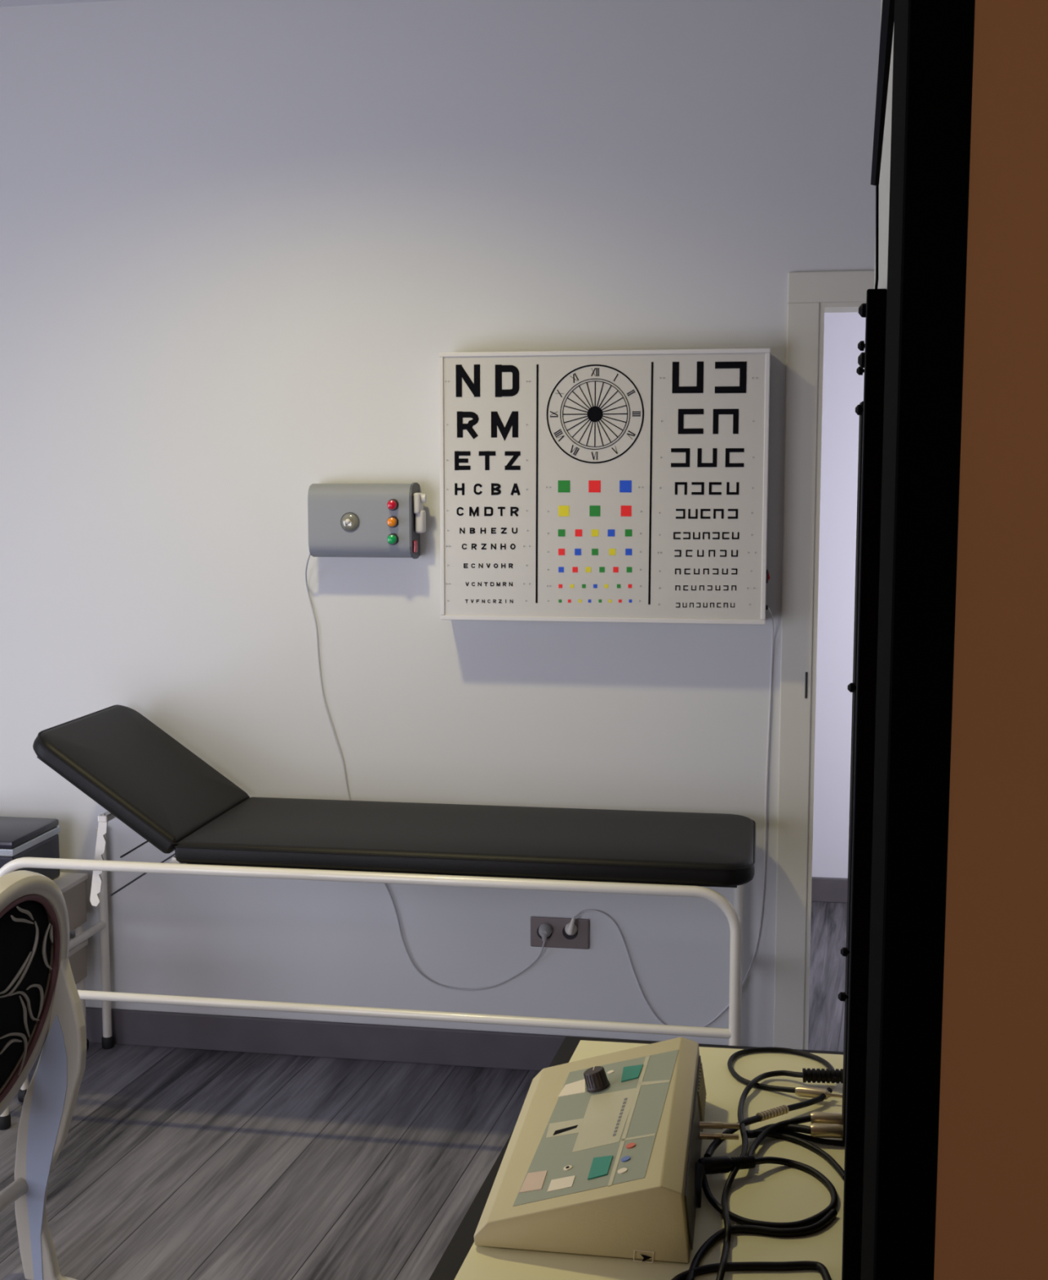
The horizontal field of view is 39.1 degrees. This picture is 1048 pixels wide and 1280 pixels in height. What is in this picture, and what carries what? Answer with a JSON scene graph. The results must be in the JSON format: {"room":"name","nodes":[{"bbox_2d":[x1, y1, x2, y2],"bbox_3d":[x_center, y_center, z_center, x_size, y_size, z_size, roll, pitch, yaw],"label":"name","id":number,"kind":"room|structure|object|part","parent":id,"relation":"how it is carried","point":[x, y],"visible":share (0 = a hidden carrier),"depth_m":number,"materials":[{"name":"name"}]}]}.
{"room":"examination room","nodes":[
{"label":"examination room","id":0,"kind":"room"},
{"bbox_2d":[0,0,122,6],"bbox_3d":[-0.567,-1.557,2.007,5.240,0.080,8.200,1,6,9],"label":"ceiling","id":1,"kind":"structure","parent":0,"point":[2,2],"depth_m":4.02,"materials":[{"name":"paint"}]},
{"bbox_2d":[0,901,847,1279],"bbox_3d":[-0.567,1.435,2.338,5.240,0.050,8.200,1,6,9],"label":"floor","id":2,"kind":"structure","parent":0,"point":[172,1163],"depth_m":3.61,"materials":[{"name":"grey wood"}]},
{"bbox_2d":[0,870,86,1279],"bbox_3d":[-1.250,0.918,2.880,0.670,0.991,0.450,2,7,16],"label":"dining chair","id":3,"kind":"object","parent":2,"relation":"on","point":[40,1002],"visible":1,"depth_m":2.96,"materials":[{"name":"beige paint"}]},
{"bbox_3d":[-1.014,0.693,2.790,0.140,0.449,0.366,1,6,9],"label":"backrest","id":4,"kind":"part","parent":3,"relation":"part of","materials":[{"name":"black fabric"}]},
{"bbox_3d":[-1.010,0.697,2.788,0.180,0.530,0.445,1,6,9],"label":"frame","id":5,"kind":"part","parent":3,"relation":"part of","materials":[{"name":"beige paint"}]},
{"bbox_3d":[-0.970,0.952,3.013,0.171,0.773,0.027,2,7,16],"label":"leg","id":6,"kind":"part","parent":3,"relation":"part of","materials":[{"name":"beige paint"}]},
{"bbox_2d":[17,872,88,1102],"bbox_3d":[-1.547,0.948,4.113,0.533,0.526,0.395,1,6,9],"label":"cart","id":7,"kind":"object","parent":2,"relation":"on","point":[72,886],"visible":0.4,"depth_m":4.19,"materials":[{"name":"grey metal"}]},
{"bbox_3d":[-1.333,1.025,3.912,0.021,0.362,0.022,1,6,9],"label":"leg","id":8,"kind":"part","parent":7,"relation":"part of","materials":[{"name":"white metal"}]},
{"bbox_2d":[0,816,60,879],"bbox_3d":[-1.530,0.601,4.096,0.384,0.168,0.274,1,6,9],"label":"case","id":9,"kind":"object","parent":7,"relation":"on","point":[20,837],"visible":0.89,"depth_m":4.08,"materials":[{"name":"black plastic"}]},
{"bbox_3d":[-1.530,0.529,4.088,0.382,0.022,0.272,1,6,9],"label":"lid","id":10,"kind":"part","parent":9,"relation":"part of","materials":[{"name":"black plastic"}]},
{"bbox_2d":[67,938,88,957],"bbox_3d":[-1.549,0.887,4.106,0.529,0.014,0.389,1,6,9],"label":"shelf","id":11,"kind":"object","parent":7,"relation":"attached to","point":[77,951],"depth_m":4.20,"materials":[{"name":"white laminate"}]},
{"bbox_3d":[-1.278,0.988,4.251,0.021,0.362,0.022,1,6,9],"label":"leg","id":12,"kind":"part","parent":7,"relation":"part of","materials":[{"name":"white metal"}]},
{"bbox_2d":[0,704,755,1129],"bbox_3d":[-0.365,0.728,3.845,1.908,1.023,0.579,1,6,9],"label":"couch","id":13,"kind":"object","parent":2,"relation":"on","point":[144,778],"visible":0.9,"depth_m":3.65,"materials":[{"name":"black leather"}]},
{"bbox_3d":[-1.217,0.851,4.272,0.026,0.625,0.026,1,6,9],"label":"leg","id":14,"kind":"part","parent":13,"relation":"part of","materials":[{"name":"white metal"}]},
{"bbox_3d":[-0.982,0.523,3.938,0.005,0.005,0.450,1,6,9],"label":"rod","id":15,"kind":"part","parent":13,"relation":"part of","materials":[{"name":"metal"}]},
{"bbox_3d":[-1.012,0.623,3.954,0.005,0.005,0.450,1,6,9],"label":"rod","id":16,"kind":"part","parent":13,"relation":"part of","materials":[{"name":"metal"}]},
{"bbox_3d":[-0.420,0.905,3.595,1.848,0.026,0.023,1,6,9],"label":"rail","id":17,"kind":"part","parent":13,"relation":"part of","materials":[{"name":"white metal"}]},
{"bbox_2d":[429,1036,844,1279],"bbox_3d":[0.323,1.077,1.933,0.815,0.750,0.962,1,6,9],"label":"table","id":18,"kind":"object","parent":2,"relation":"on","point":[769,1193],"visible":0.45,"depth_m":1.86,"materials":[{"name":"beige laminate"}]},
{"bbox_2d":[474,1036,706,1262],"bbox_3d":[0.104,0.650,1.946,0.258,0.096,0.464,1,6,9],"label":"console","id":19,"kind":"object","parent":18,"relation":"on","point":[602,1154],"visible":0.99,"depth_m":1.82,"materials":[{"name":"beige plastic"}]},
{"bbox_3d":[0.102,0.611,2.051,0.036,0.032,0.034,1,6,9],"label":"knob","id":20,"kind":"part","parent":19,"relation":"part of","materials":[{"name":"black plastic"}]},
{"bbox_3d":[0.225,0.657,1.928,0.010,0.066,0.423,1,6,9],"label":"plate","id":21,"kind":"part","parent":19,"relation":"part of","materials":[{"name":"beige plastic"}]},
{"bbox_2d":[695,1162,704,1208],"bbox_3d":[0.217,0.686,1.851,0.016,0.038,0.060,1,6,9],"label":"cable","id":22,"kind":"object","parent":19,"relation":"attached to","point":[700,1168],"visible":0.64,"depth_m":1.84,"materials":[{"name":"black plastic"}]},
{"bbox_2d":[699,1131,738,1139],"bbox_3d":[0.261,0.668,1.984,0.056,0.010,0.010,1,6,5],"label":"plug","id":23,"kind":"object","parent":19,"relation":"attached to","point":[704,1135],"visible":0.85,"depth_m":1.98,"materials":[{"name":"silver metal"}]},
{"bbox_2d":[699,1121,739,1128],"bbox_3d":[0.263,0.658,1.999,0.057,0.010,0.010,0,6,3],"label":"plug","id":24,"kind":"object","parent":19,"relation":"attached to","point":[704,1125],"visible":0.85,"depth_m":2.00,"materials":[{"name":"silver metal"}]},
{"bbox_2d":[703,1115,761,1157],"bbox_3d":[0.278,0.671,1.995,0.022,0.016,0.162,4,8,33],"label":"cable","id":25,"kind":"object","parent":18,"relation":"on","point":[717,1142],"visible":0.87,"depth_m":2.00,"materials":[{"name":"black rubber"}]},
{"bbox_2d":[671,1261,831,1279],"bbox_3d":[0.257,0.723,1.681,0.184,0.009,0.050,0,6,1],"label":"cable","id":26,"kind":"object","parent":18,"relation":"on","point":[785,1265],"visible":0.98,"depth_m":1.69,"materials":[{"name":"black rubber"}]},
{"bbox_2d":[685,1208,837,1279],"bbox_3d":[0.270,0.714,1.759,0.260,0.009,0.068,-5,8,-36],"label":"cable","id":27,"kind":"object","parent":18,"relation":"on","point":[713,1239],"visible":0.97,"depth_m":1.77,"materials":[{"name":"black rubber"}]},
{"bbox_2d":[697,1155,838,1228],"bbox_3d":[0.315,0.691,1.863,0.174,0.033,0.160,-2,7,-19],"label":"cable","id":28,"kind":"object","parent":18,"relation":"on","point":[721,1164],"visible":0.98,"depth_m":1.90,"materials":[{"name":"black rubber"}]},
{"bbox_2d":[715,1067,843,1279],"bbox_3d":[0.295,0.683,1.958,0.130,0.029,0.622,3,7,25],"label":"cable","id":29,"kind":"object","parent":18,"relation":"on","point":[809,1075],"visible":0.99,"depth_m":2.06,"materials":[{"name":"black rubber"}]},
{"bbox_3d":[0.287,0.685,1.952,0.082,0.027,0.613,2,7,20],"label":"cord","id":30,"kind":"part","parent":29,"relation":"part of","materials":[{"name":"black rubber"}]},
{"bbox_2d":[727,1047,842,1099],"bbox_3d":[0.397,0.654,2.246,0.173,0.021,0.193,1,6,9],"label":"cable","id":31,"kind":"object","parent":18,"relation":"on","point":[804,1091],"visible":0.91,"depth_m":2.22,"materials":[{"name":"black rubber"}]},
{"bbox_2d":[755,1087,832,1121],"bbox_3d":[0.390,0.664,2.109,0.161,0.016,0.016,-5,8,-39],"label":"cable","id":32,"kind":"object","parent":18,"relation":"on","point":[783,1109],"visible":1,"depth_m":2.09,"materials":[{"name":"black rubber"}]},
{"bbox_3d":[0.403,0.666,2.118,0.069,0.010,0.009,-4,8,-35],"label":"cord","id":33,"kind":"part","parent":32,"relation":"part of","materials":[{"name":"black rubber"}]},
{"bbox_2d":[746,1111,842,1155],"bbox_3d":[0.357,0.671,2.013,0.191,0.024,0.060,-4,8,-34],"label":"cable","id":34,"kind":"object","parent":18,"relation":"on","point":[824,1117],"visible":0.88,"depth_m":2.04,"materials":[{"name":"black rubber"}]},
{"bbox_3d":[0.336,0.675,2.006,0.040,0.019,0.157,6,9,43],"label":"cord","id":35,"kind":"part","parent":34,"relation":"part of","materials":[{"name":"black rubber"}]},
{"bbox_2d":[746,1123,844,1138],"bbox_3d":[0.371,0.673,2.030,0.141,0.023,0.042,0,6,2],"label":"plug","id":36,"kind":"object","parent":18,"relation":"on","point":[815,1130],"visible":0.9,"depth_m":2.02,"materials":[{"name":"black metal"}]},
{"bbox_3d":[0.348,0.675,2.033,0.098,0.019,0.038,0,6,-3],"label":"cord","id":37,"kind":"part","parent":36,"relation":"part of","materials":[{"name":"black rubber"}]},
{"bbox_2d":[752,1129,844,1179],"bbox_3d":[0.378,0.686,1.984,0.164,0.016,0.054,6,9,44],"label":"cable","id":38,"kind":"object","parent":18,"relation":"on","point":[837,1166],"visible":0.95,"depth_m":2.00,"materials":[{"name":"black rubber"}]},
{"bbox_2d":[775,1131,844,1146],"bbox_3d":[0.393,0.685,2.028,0.107,0.007,0.016,3,7,25],"label":"cable","id":39,"kind":"object","parent":18,"relation":"on","point":[806,1137],"visible":0.85,"depth_m":2.02,"materials":[{"name":"black rubber"}]},
{"bbox_2d":[838,0,894,1279],"bbox_3d":[0.353,-0.355,1.481,0.037,2.194,0.916,1,6,11],"label":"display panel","id":40,"kind":"object","parent":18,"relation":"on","point":[870,411],"visible":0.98,"depth_m":1.29,"materials":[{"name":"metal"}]},
{"bbox_3d":[0.297,-0.345,1.237,0.004,0.106,0.015,2,7,19],"label":"thin rod","id":41,"kind":"part","parent":40,"relation":"part of","materials":[{"name":"black metal"}]},
{"bbox_3d":[0.321,-0.862,1.224,0.016,1.130,0.058,-1,6,-7],"label":"post","id":42,"kind":"part","parent":40,"relation":"part of","materials":[{"name":"black metal"}]},
{"bbox_2d":[0,0,881,1047],"bbox_3d":[-0.259,-0.267,4.097,5.240,2.945,0.120,1,6,9],"label":"wall","id":43,"kind":"structure","parent":0,"point":[243,243],"depth_m":4.04,"materials":[{"name":"white paint"}]},
{"bbox_2d":[307,482,426,559],"bbox_3d":[-0.421,-0.323,3.992,0.316,0.205,0.121,1,6,9],"label":"control box","id":44,"kind":"object","parent":43,"relation":"attached to","point":[345,520],"visible":1,"depth_m":3.96,"materials":[{"name":"grey metal"}]},
{"bbox_3d":[-0.472,-0.318,3.949,0.015,0.015,0.008,1,6,9],"label":"bulb","id":45,"kind":"part","parent":44,"relation":"part of","materials":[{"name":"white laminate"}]},
{"bbox_2d":[386,533,398,545],"bbox_3d":[-0.353,-0.269,3.938,0.031,0.031,0.024,1,6,9],"label":"lamp","id":46,"kind":"object","parent":44,"relation":"attached to","point":[392,538],"depth_m":3.94,"materials":[{"name":"green plastic"}]},
{"bbox_2d":[386,515,398,527],"bbox_3d":[-0.352,-0.315,3.932,0.031,0.031,0.024,1,6,9],"label":"lamp","id":47,"kind":"object","parent":44,"relation":"on","point":[392,521],"depth_m":3.93,"materials":[{"name":"orange plastic"}]},
{"bbox_2d":[386,498,398,511],"bbox_3d":[-0.352,-0.360,3.927,0.031,0.031,0.024,1,6,9],"label":"lamp","id":48,"kind":"object","parent":44,"relation":"on","point":[392,504],"depth_m":3.93,"materials":[{"name":"red plastic"}]},
{"bbox_3d":[-0.296,-0.322,3.982,0.006,0.205,0.100,1,6,9],"label":"plate","id":49,"kind":"part","parent":44,"relation":"part of","materials":[{"name":"grey plastic"}]},
{"bbox_2d":[413,540,417,552],"bbox_3d":[-0.293,-0.252,3.969,0.008,0.032,0.025,1,6,9],"label":"switch","id":50,"kind":"object","parent":44,"relation":"attached to","point":[415,542],"depth_m":3.96,"materials":[{"name":"plastic"}]},
{"bbox_2d":[305,552,552,990],"bbox_3d":[-0.268,0.377,4.063,0.692,1.233,0.085,1,6,9],"label":"power cord","id":51,"kind":"object","parent":44,"relation":"hanging from","point":[545,930],"visible":0.86,"depth_m":4.12,"materials":[{"name":"grey plastic"}]},
{"bbox_2d":[85,1007,726,1071],"bbox_3d":[-1.029,1.139,4.307,3.462,0.104,0.014,1,6,9],"label":"baseboard","id":52,"kind":"structure","parent":43,"relation":"attached to","point":[369,1042],"depth_m":4.22,"materials":[{"name":"grey wood"}]},
{"bbox_2d":[530,916,589,949],"bbox_3d":[0.099,0.813,4.093,0.164,0.085,0.010,1,6,9],"label":"wall socket","id":53,"kind":"object","parent":43,"relation":"attached to","point":[558,938],"visible":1,"depth_m":4.09,"materials":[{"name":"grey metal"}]},
{"bbox_2d":[439,348,770,624],"bbox_3d":[0.214,-0.402,3.884,0.865,0.702,0.119,1,6,9],"label":"eye chart","id":54,"kind":"object","parent":43,"relation":"attached to","point":[592,486],"visible":1,"depth_m":3.83,"materials":[{"name":"white"}]},
{"bbox_2d":[564,607,773,1026],"bbox_3d":[0.382,0.495,3.977,0.556,1.187,0.075,1,6,9],"label":"power cord","id":55,"kind":"object","parent":54,"relation":"hanging from","point":[571,928],"visible":0.86,"depth_m":4.00,"materials":[{"name":"grey plastic"}]},
{"bbox_2d":[766,569,769,582],"bbox_3d":[0.634,-0.166,3.836,0.012,0.034,0.030,1,6,9],"label":"switch","id":56,"kind":"object","parent":54,"relation":"attached to","point":[767,571],"depth_m":3.82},
{"bbox_2d":[773,270,874,1049],"bbox_3d":[1.188,0.139,3.902,1.007,2.182,0.137,1,6,9],"label":"door frame","id":57,"kind":"structure","parent":43,"relation":"in","point":[811,295],"depth_m":3.89,"materials":[{"name":"beige paint"}]},
{"bbox_3d":[0.747,0.120,3.902,0.005,0.070,0.004,1,6,9],"label":"strike plate","id":58,"kind":"part","parent":57,"relation":"part of","materials":[{"name":"grey metal"}]},
{"bbox_2d":[812,311,866,878],"bbox_3d":[1.113,-0.445,5.712,2.800,2.945,0.120,1,6,9],"label":"wall","id":59,"kind":"structure","parent":0,"point":[842,386],"depth_m":5.66,"materials":[{"name":"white paint"}]},
{"bbox_2d":[811,876,848,902],"bbox_3d":[1.102,0.979,5.800,2.800,0.095,0.020,1,6,9],"label":"baseboard","id":60,"kind":"structure","parent":59,"relation":"attached to","point":[824,889],"depth_m":5.77,"materials":[{"name":"grey wood"}]},
{"bbox_2d":[933,0,1047,1279],"bbox_3d":[-0.739,0.066,1.095,5.000,2.945,0.096,1,6,9],"label":"wall","id":61,"kind":"structure","parent":0,"point":[992,1224],"depth_m":0.88,"materials":[{"name":"brown paint"}]},
{"bbox_2d":[861,0,975,1279],"bbox_3d":[-0.252,0.419,1.057,1.046,2.250,0.105,1,6,9],"label":"trim","id":62,"kind":"structure","parent":61,"relation":"attached to","point":[933,57],"depth_m":0.88,"materials":[{"name":"black paint"}]}
]}

